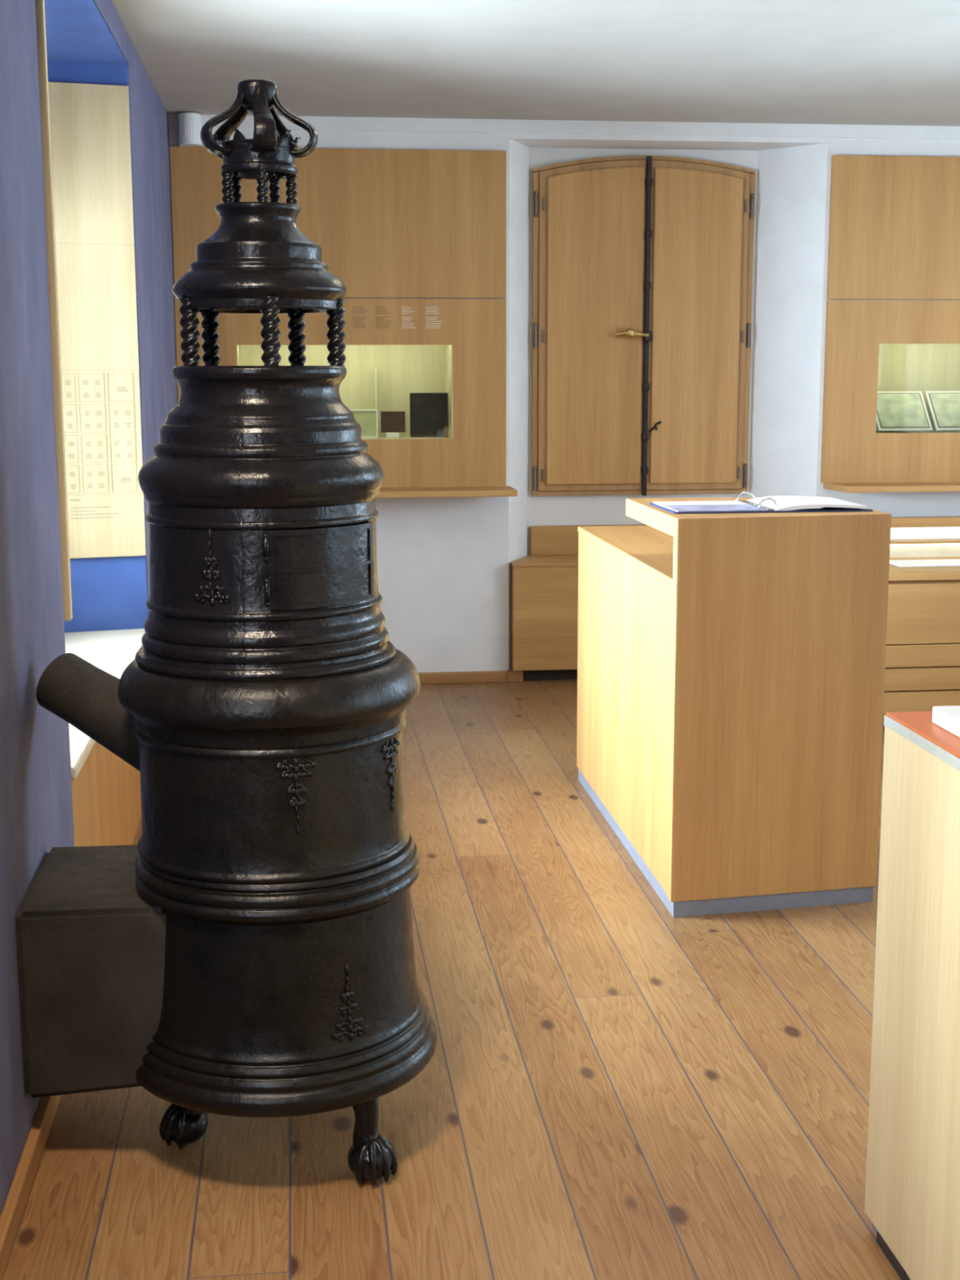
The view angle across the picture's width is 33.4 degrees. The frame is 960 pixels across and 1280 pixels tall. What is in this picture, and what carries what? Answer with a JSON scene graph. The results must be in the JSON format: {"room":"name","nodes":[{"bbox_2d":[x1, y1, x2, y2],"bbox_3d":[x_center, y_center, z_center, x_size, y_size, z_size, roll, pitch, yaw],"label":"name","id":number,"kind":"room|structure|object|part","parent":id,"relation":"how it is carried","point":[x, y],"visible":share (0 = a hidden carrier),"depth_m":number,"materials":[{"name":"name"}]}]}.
{"room":"museum","nodes":[
{"label":"museum","id":0,"kind":"room"},
{"bbox_2d":[0,0,177,1215],"bbox_3d":[-1.336,-0.283,2.860,0.895,2.700,10.800,-1,10,-6],"label":"wall","id":1,"kind":"structure","parent":0,"point":[37,817],"depth_m":3.34,"materials":[{"name":"blue paint"}]},
{"bbox_2d":[0,1094,61,1279],"bbox_3d":[-0.618,1.391,0.891,0.022,0.060,6.220,-1,10,-6],"label":"baseboard","id":2,"kind":"structure","parent":1,"relation":"attached to","point":[12,1212],"depth_m":3.01,"materials":[{"name":"brown wood"}]},
{"bbox_2d":[35,0,72,621],"bbox_3d":[-1.285,-0.862,3.706,0.636,1.640,0.034,1,10,8],"label":"window frame","id":3,"kind":"structure","parent":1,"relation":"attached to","point":[39,4],"depth_m":3.67,"materials":[{"name":"brown wood"}]},
{"bbox_2d":[44,0,128,64],"bbox_3d":[-1.454,-1.829,4.507,0.692,0.005,2.126,-1,10,-6],"label":"niche ceiling","id":4,"kind":"structure","parent":1,"relation":"attached to","point":[77,31],"depth_m":5.08,"materials":[{"name":"blue paint"}]},
{"bbox_2d":[48,81,146,558],"bbox_3d":[-1.522,-1.106,5.627,0.620,1.649,0.021,-3,10,-18],"label":"board","id":5,"kind":"object","parent":1,"relation":"attached to","point":[90,123],"visible":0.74,"depth_m":5.67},
{"bbox_2d":[47,60,148,632],"bbox_3d":[-1.564,-0.715,5.692,0.710,2.597,0.005,-3,10,-18],"label":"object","id":6,"kind":"structure","parent":1,"relation":"attached to","point":[108,593],"depth_m":5.84,"materials":[{"name":"blue paint"}]},
{"bbox_2d":[2,679,906,1279],"bbox_3d":[0.799,1.043,3.385,5.500,0.100,10.900,-1,10,-6],"label":"floor","id":7,"kind":"structure","parent":0,"point":[614,1086],"depth_m":3.38,"materials":[{"name":"brown wood"}]},
{"bbox_2d":[64,628,145,846],"bbox_3d":[-1.439,0.435,4.893,0.695,0.600,2.113,-1,10,-6],"label":"storage bench","id":8,"kind":"object","parent":7,"relation":"on","point":[106,795],"visible":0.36,"depth_m":4.80,"materials":[{"name":"brown wood"}]},
{"bbox_3d":[-1.439,0.154,4.845,0.695,0.030,2.113,-1,10,-6],"label":"seat","id":9,"kind":"part","parent":8,"relation":"part of","materials":[{"name":"white wood"}]},
{"bbox_3d":[-1.446,0.449,4.897,0.670,0.570,2.100,-1,10,-6],"label":"seat","id":10,"kind":"part","parent":8,"relation":"part of","materials":[{"name":"brown wood"}]},
{"bbox_2d":[15,79,437,1185],"bbox_3d":[-0.497,-0.007,3.107,0.822,2.070,0.636,-1,10,-6],"label":"stove","id":11,"kind":"object","parent":7,"relation":"on","point":[252,953],"visible":1,"depth_m":2.96,"materials":[{"name":"black metal"}]},
{"bbox_3d":[-0.480,-0.924,2.966,0.027,0.028,0.026,9,14,44],"label":"crown","id":12,"kind":"part","parent":11,"relation":"part of","materials":[{"name":"black metal"}]},
{"bbox_3d":[-0.435,-0.912,2.896,0.026,0.028,0.027,-4,10,-19],"label":"crown","id":13,"kind":"part","parent":11,"relation":"part of","materials":[{"name":"black metal"}]},
{"bbox_3d":[-0.375,-0.125,2.877,0.012,0.125,0.012,-2,10,-11],"label":"door moulding","id":14,"kind":"part","parent":11,"relation":"part of","materials":[{"name":"black metal"}]},
{"bbox_3d":[-0.357,-0.916,2.917,0.026,0.028,0.026,-1,10,-6],"label":"crown","id":15,"kind":"part","parent":11,"relation":"part of","materials":[{"name":"black metal"}]},
{"bbox_3d":[-0.353,-0.930,2.998,0.026,0.028,0.027,3,10,16],"label":"crown","id":16,"kind":"part","parent":11,"relation":"part of","materials":[{"name":"black metal"}]},
{"bbox_3d":[-0.284,-0.203,2.927,0.234,0.010,0.043,-8,13,-40],"label":"door moulding","id":17,"kind":"part","parent":11,"relation":"part of","materials":[{"name":"black metal"}]},
{"bbox_3d":[-0.284,-0.137,2.939,0.232,0.144,0.040,-8,13,-40],"label":"stove door","id":18,"kind":"part","parent":11,"relation":"part of","materials":[{"name":"black metal"}]},
{"bbox_3d":[-0.283,-0.070,2.949,0.235,0.009,0.043,-8,13,-40],"label":"door moulding","id":19,"kind":"part","parent":11,"relation":"part of","materials":[{"name":"black metal"}]},
{"bbox_3d":[-0.281,-0.135,2.936,0.215,0.005,0.037,-8,13,-40],"label":"door moulding","id":20,"kind":"part","parent":11,"relation":"part of","materials":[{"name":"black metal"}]},
{"bbox_3d":[-0.209,-0.150,3.019,0.012,0.125,0.012,3,10,19],"label":"door moulding","id":21,"kind":"part","parent":11,"relation":"part of","materials":[{"name":"black metal"}]},
{"bbox_2d":[511,524,648,679],"bbox_3d":[0.916,-0.198,8.128,1.558,0.748,0.378,-1,10,-6],"label":"wooden cabinet","id":22,"kind":"object","parent":7,"relation":"on","point":[544,582],"visible":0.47,"depth_m":7.91,"materials":[{"name":"brown wood"}]},
{"bbox_3d":[0.915,-0.413,8.089,1.558,0.015,0.375,-1,10,-6],"label":"seat","id":23,"kind":"part","parent":22,"relation":"part of","materials":[{"name":"brown wood"}]},
{"bbox_3d":[0.917,-0.150,8.137,1.555,0.520,0.360,-1,10,-6],"label":"seat","id":24,"kind":"part","parent":22,"relation":"part of","materials":[{"name":"brown wood"}]},
{"bbox_2d":[576,497,891,917],"bbox_3d":[0.764,0.093,5.264,0.629,1.140,1.583,-1,10,-6],"label":"display counter","id":25,"kind":"object","parent":7,"relation":"on","point":[731,667],"visible":0.95,"depth_m":4.55,"materials":[{"name":"brown wood"}]},
{"bbox_2d":[648,491,872,513],"bbox_3d":[0.818,-0.409,4.696,0.580,0.039,0.330,-1,10,-6],"label":"ring binder","id":26,"kind":"object","parent":25,"relation":"on","point":[777,504],"visible":1,"depth_m":4.62,"materials":[{"name":"white paper"}]},
{"bbox_3d":[0.847,0.192,4.542,0.637,1.092,0.050,-2,10,-12],"label":"panel","id":27,"kind":"part","parent":25,"relation":"part of","materials":[{"name":"brown wood"}]},
{"bbox_2d":[864,711,959,1279],"bbox_3d":[1.170,0.711,2.172,0.784,0.961,1.454,-1,10,-6],"label":"display counter","id":28,"kind":"object","parent":7,"relation":"on","point":[913,1188],"depth_m":2.64,"materials":[{"name":"brown wood"}]},
{"bbox_2d":[932,705,959,737],"bbox_3d":[1.001,0.150,2.521,0.454,0.028,0.360,-1,10,-6],"label":"case","id":29,"kind":"object","parent":28,"relation":"on","point":[948,717],"visible":1,"depth_m":2.62,"materials":[{"name":"plastic"}]},
{"bbox_2d":[882,515,959,727],"bbox_3d":[2.228,-0.116,7.432,1.290,0.815,1.110,-1,10,-6],"label":"base cabinet","id":30,"kind":"object","parent":7,"relation":"on","point":[922,662],"visible":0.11,"depth_m":6.88,"materials":[{"name":"brown wood"}]},
{"bbox_3d":[2.289,0.262,6.957,1.270,0.096,0.020,-1,10,-6],"label":"drawer","id":31,"kind":"part","parent":30,"relation":"part of","materials":[{"name":"brown wood"}]},
{"bbox_3d":[2.289,0.160,6.940,1.270,0.096,0.020,-1,10,-6],"label":"drawer","id":32,"kind":"part","parent":30,"relation":"part of","materials":[{"name":"brown wood"}]},
{"bbox_3d":[2.289,0.059,6.923,1.270,0.096,0.020,-1,10,-6],"label":"drawer","id":33,"kind":"part","parent":30,"relation":"part of","materials":[{"name":"brown wood"}]},
{"bbox_2d":[888,556,959,581],"bbox_3d":[2.236,-0.361,7.314,1.290,0.037,0.960,-1,10,-6],"label":"countertop","id":34,"kind":"structure","parent":30,"relation":"on","point":[896,573],"depth_m":6.82,"materials":[{"name":"brown wood"}]},
{"bbox_2d":[889,559,959,566],"bbox_3d":[2.006,-0.342,7.077,0.380,0.006,0.200,-1,10,-6],"label":"leaflet","id":35,"kind":"object","parent":34,"relation":"on","point":[928,562],"visible":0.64,"depth_m":7.06,"materials":[{"name":"white paper"}]},
{"bbox_2d":[889,537,959,544],"bbox_3d":[2.202,-0.497,7.591,1.290,0.012,0.565,-1,10,-6],"label":"shelf","id":36,"kind":"object","parent":30,"relation":"attached to","point":[893,540],"depth_m":7.31,"materials":[{"name":"brown wood"}]},
{"bbox_2d":[889,543,959,546],"bbox_3d":[2.233,-0.438,7.326,1.190,0.010,0.010,-1,10,-6],"label":"lamp","id":37,"kind":"object","parent":30,"relation":"on","point":[891,544],"depth_m":7.30,"materials":[{"name":"beige plastic"}]},
{"bbox_3d":[2.217,-0.502,7.452,1.290,0.046,0.060,-1,10,-6],"label":"light panel","id":38,"kind":"part","parent":30,"relation":"part of","materials":[{"name":"white plastic"}]},
{"bbox_3d":[2.167,-0.573,7.888,1.290,0.067,0.050,-1,10,-6],"label":"rail","id":39,"kind":"part","parent":30,"relation":"part of","materials":[{"name":"brown wood"}]},
{"bbox_2d":[111,0,959,126],"bbox_3d":[0.794,-1.727,2.912,5.500,0.120,10.900,-1,10,-6],"label":"ceiling","id":40,"kind":"structure","parent":0,"point":[848,62],"depth_m":6.02,"materials":[{"name":"paint"}]},
{"bbox_2d":[168,128,959,672],"bbox_3d":[0.373,-1.183,8.102,5.200,2.700,0.620,-1,10,-6],"label":"wall","id":41,"kind":"structure","parent":0,"point":[444,566],"depth_m":7.90,"materials":[{"name":"white paint"}]},
{"bbox_2d":[177,112,202,146],"bbox_3d":[-1.330,-2.338,7.324,0.100,0.137,0.130,-1,10,-6],"label":"wall fitting","id":42,"kind":"object","parent":41,"relation":"attached to","point":[189,123],"visible":0.99,"depth_m":7.27,"materials":[{"name":"white plastic"}]},
{"bbox_2d":[169,146,506,487],"bbox_3d":[-0.676,-1.548,7.789,1.565,1.580,0.432,-1,10,-6],"label":"display cabinet","id":43,"kind":"object","parent":41,"relation":"attached to","point":[385,223],"visible":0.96,"depth_m":7.58,"materials":[{"name":"brown wood"}]},
{"bbox_3d":[-0.654,-1.958,7.519,1.565,0.680,0.030,-1,10,-6],"label":"panel","id":44,"kind":"part","parent":43,"relation":"part of","materials":[{"name":"brown wood"}]},
{"bbox_3d":[-0.652,-1.177,7.652,1.565,0.895,0.030,-1,10,-6],"label":"panel","id":45,"kind":"part","parent":43,"relation":"part of","materials":[{"name":"brown wood"}]},
{"bbox_2d":[350,408,377,437],"bbox_3d":[-0.622,-1.070,7.893,0.231,0.138,0.060,-1,10,-6],"label":"picture frame","id":46,"kind":"object","parent":43,"relation":"in","point":[367,419],"visible":0.51,"depth_m":7.87,"materials":[{"name":"white plastic"}]},
{"bbox_2d":[373,368,377,409],"bbox_3d":[-0.521,-1.186,7.977,0.004,0.338,0.160,-1,10,-6],"label":"divider","id":47,"kind":"object","parent":43,"relation":"in","point":[375,369],"visible":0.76,"depth_m":7.92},
{"bbox_2d":[386,432,399,437],"bbox_3d":[-0.433,-1.016,7.909,0.063,0.024,0.040,-1,10,-6],"label":"label card","id":48,"kind":"object","parent":43,"relation":"in","point":[388,434],"visible":1,"depth_m":7.89,"materials":[{"name":"white paper"}]},
{"bbox_2d":[380,411,405,432],"bbox_3d":[-0.433,-1.084,7.933,0.120,0.103,0.060,-1,10,-6],"label":"picture frame","id":49,"kind":"object","parent":43,"relation":"in","point":[391,421],"visible":1,"depth_m":7.91,"materials":[{"name":"brown plastic"}]},
{"bbox_2d":[409,392,448,437],"bbox_3d":[-0.254,-1.114,7.908,0.189,0.218,0.060,-1,10,-6],"label":"picture frame","id":50,"kind":"object","parent":43,"relation":"in","point":[428,411],"visible":1,"depth_m":7.88,"materials":[{"name":"black plastic"}]},
{"bbox_2d":[436,429,444,437],"bbox_3d":[-0.194,-1.019,7.887,0.038,0.038,0.004,-1,10,-6],"label":"label card","id":51,"kind":"object","parent":43,"relation":"in","point":[440,433],"visible":1,"depth_m":7.88,"materials":[{"name":"grey paper"}]},
{"bbox_2d":[376,485,517,497],"bbox_3d":[-0.626,-0.701,7.609,1.587,0.030,0.280,-1,10,-6],"label":"wall shelf","id":52,"kind":"object","parent":41,"relation":"attached to","point":[452,491],"visible":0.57,"depth_m":7.54,"materials":[{"name":"brown wood"}]},
{"bbox_2d":[417,670,507,684],"bbox_3d":[-0.635,0.198,7.889,1.600,0.055,0.030,-1,10,-6],"label":"baseboard","id":53,"kind":"structure","parent":41,"relation":"attached to","point":[501,676],"depth_m":7.94,"materials":[{"name":"brown wood"}]},
{"bbox_2d":[506,669,523,682],"bbox_3d":[0.175,0.179,7.977,0.080,0.058,0.035,-1,10,-6],"label":"trim","id":54,"kind":"structure","parent":41,"relation":"attached to","point":[513,676],"depth_m":7.96,"materials":[{"name":"brown wood"}]},
{"bbox_2d":[168,114,959,139],"bbox_3d":[0.777,-2.439,7.612,4.455,0.060,0.012,-1,10,-6],"label":"trim","id":55,"kind":"structure","parent":41,"relation":"attached to","point":[322,123],"depth_m":7.59,"materials":[{"name":"white paint"}]},
{"bbox_2d":[531,155,755,495],"bbox_3d":[0.823,-1.564,8.015,1.120,1.679,0.124,-1,10,-6],"label":"window shutters","id":56,"kind":"object","parent":41,"relation":"attached to","point":[590,326],"visible":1,"depth_m":8.02,"materials":[{"name":"brown wood"}]},
{"bbox_3d":[0.317,-0.837,8.095,0.012,0.060,0.008,-1,10,-6],"label":"screw plate","id":57,"kind":"part","parent":56,"relation":"part of","materials":[{"name":"metal"}]},
{"bbox_3d":[0.316,-1.517,7.979,0.012,0.060,0.008,-1,10,-6],"label":"screw plate","id":58,"kind":"part","parent":56,"relation":"part of","materials":[{"name":"metal"}]},
{"bbox_3d":[0.314,-2.148,7.871,0.012,0.060,0.008,-1,10,-6],"label":"screw plate","id":59,"kind":"part","parent":56,"relation":"part of","materials":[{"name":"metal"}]},
{"bbox_3d":[0.574,-1.562,7.996,0.482,1.558,0.018,-1,10,-6],"label":"raised panel","id":60,"kind":"part","parent":56,"relation":"part of","materials":[{"name":"brown wood"}]},
{"bbox_3d":[0.761,-1.532,7.975,0.166,0.052,0.048,-1,10,-6],"label":"handle","id":61,"kind":"part","parent":56,"relation":"part of","materials":[{"name":"gold metal"}]},
{"bbox_3d":[1.089,-1.573,8.054,0.447,1.558,0.018,-1,10,-6],"label":"raised panel","id":62,"kind":"part","parent":56,"relation":"part of","materials":[{"name":"brown wood"}]},
{"bbox_3d":[1.331,-0.858,8.209,0.012,0.060,0.008,-1,10,-6],"label":"screw plate","id":63,"kind":"part","parent":56,"relation":"part of","materials":[{"name":"metal"}]},
{"bbox_3d":[1.329,-1.538,8.093,0.012,0.060,0.008,-1,10,-6],"label":"screw plate","id":64,"kind":"part","parent":56,"relation":"part of","materials":[{"name":"metal"}]},
{"bbox_3d":[1.328,-2.169,7.985,0.012,0.060,0.008,-1,10,-6],"label":"screw plate","id":65,"kind":"part","parent":56,"relation":"part of","materials":[{"name":"metal"}]},
{"bbox_2d":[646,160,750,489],"bbox_3d":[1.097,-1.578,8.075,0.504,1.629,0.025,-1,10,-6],"label":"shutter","id":66,"kind":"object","parent":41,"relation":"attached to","point":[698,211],"depth_m":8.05,"materials":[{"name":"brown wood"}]},
{"bbox_2d":[820,155,959,483],"bbox_3d":[2.222,-1.610,8.115,1.085,1.580,0.432,-1,10,-6],"label":"display cabinet","id":67,"kind":"object","parent":41,"relation":"attached to","point":[894,233],"visible":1,"depth_m":7.87,"materials":[{"name":"brown wood"}]},
{"bbox_3d":[2.246,-1.239,7.978,1.085,0.895,0.030,-1,10,-6],"label":"panel","id":68,"kind":"part","parent":67,"relation":"part of","materials":[{"name":"brown wood"}]},
{"bbox_3d":[2.244,-2.020,7.844,1.085,0.680,0.030,-1,10,-6],"label":"panel","id":69,"kind":"part","parent":67,"relation":"part of","materials":[{"name":"brown wood"}]},
{"bbox_2d":[875,391,933,431],"bbox_3d":[2.131,-1.161,8.098,0.280,0.194,0.174,-1,10,-6],"label":"picture frame","id":70,"kind":"object","parent":67,"relation":"in","point":[896,411],"visible":0.81,"depth_m":8.09,"materials":[{"name":"white plastic"}]},
{"bbox_2d":[875,391,936,431],"bbox_3d":[2.288,-1.182,8.242,0.665,0.198,0.020,-1,10,-6],"label":"stand","id":71,"kind":"object","parent":67,"relation":"in","point":[923,393],"visible":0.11,"depth_m":8.23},
{"bbox_2d":[924,391,959,430],"bbox_3d":[2.429,-1.168,8.131,0.280,0.194,0.174,-1,10,-6],"label":"picture frame","id":72,"kind":"object","parent":67,"relation":"in","point":[944,406],"visible":1,"depth_m":8.12,"materials":[{"name":"white plastic"}]},
{"bbox_2d":[823,481,959,493],"bbox_3d":[2.268,-0.762,7.934,1.070,0.030,0.280,-1,10,-6],"label":"wall shelf","id":73,"kind":"object","parent":41,"relation":"attached to","point":[918,486],"visible":1,"depth_m":7.79,"materials":[{"name":"brown wood"}]}
]}

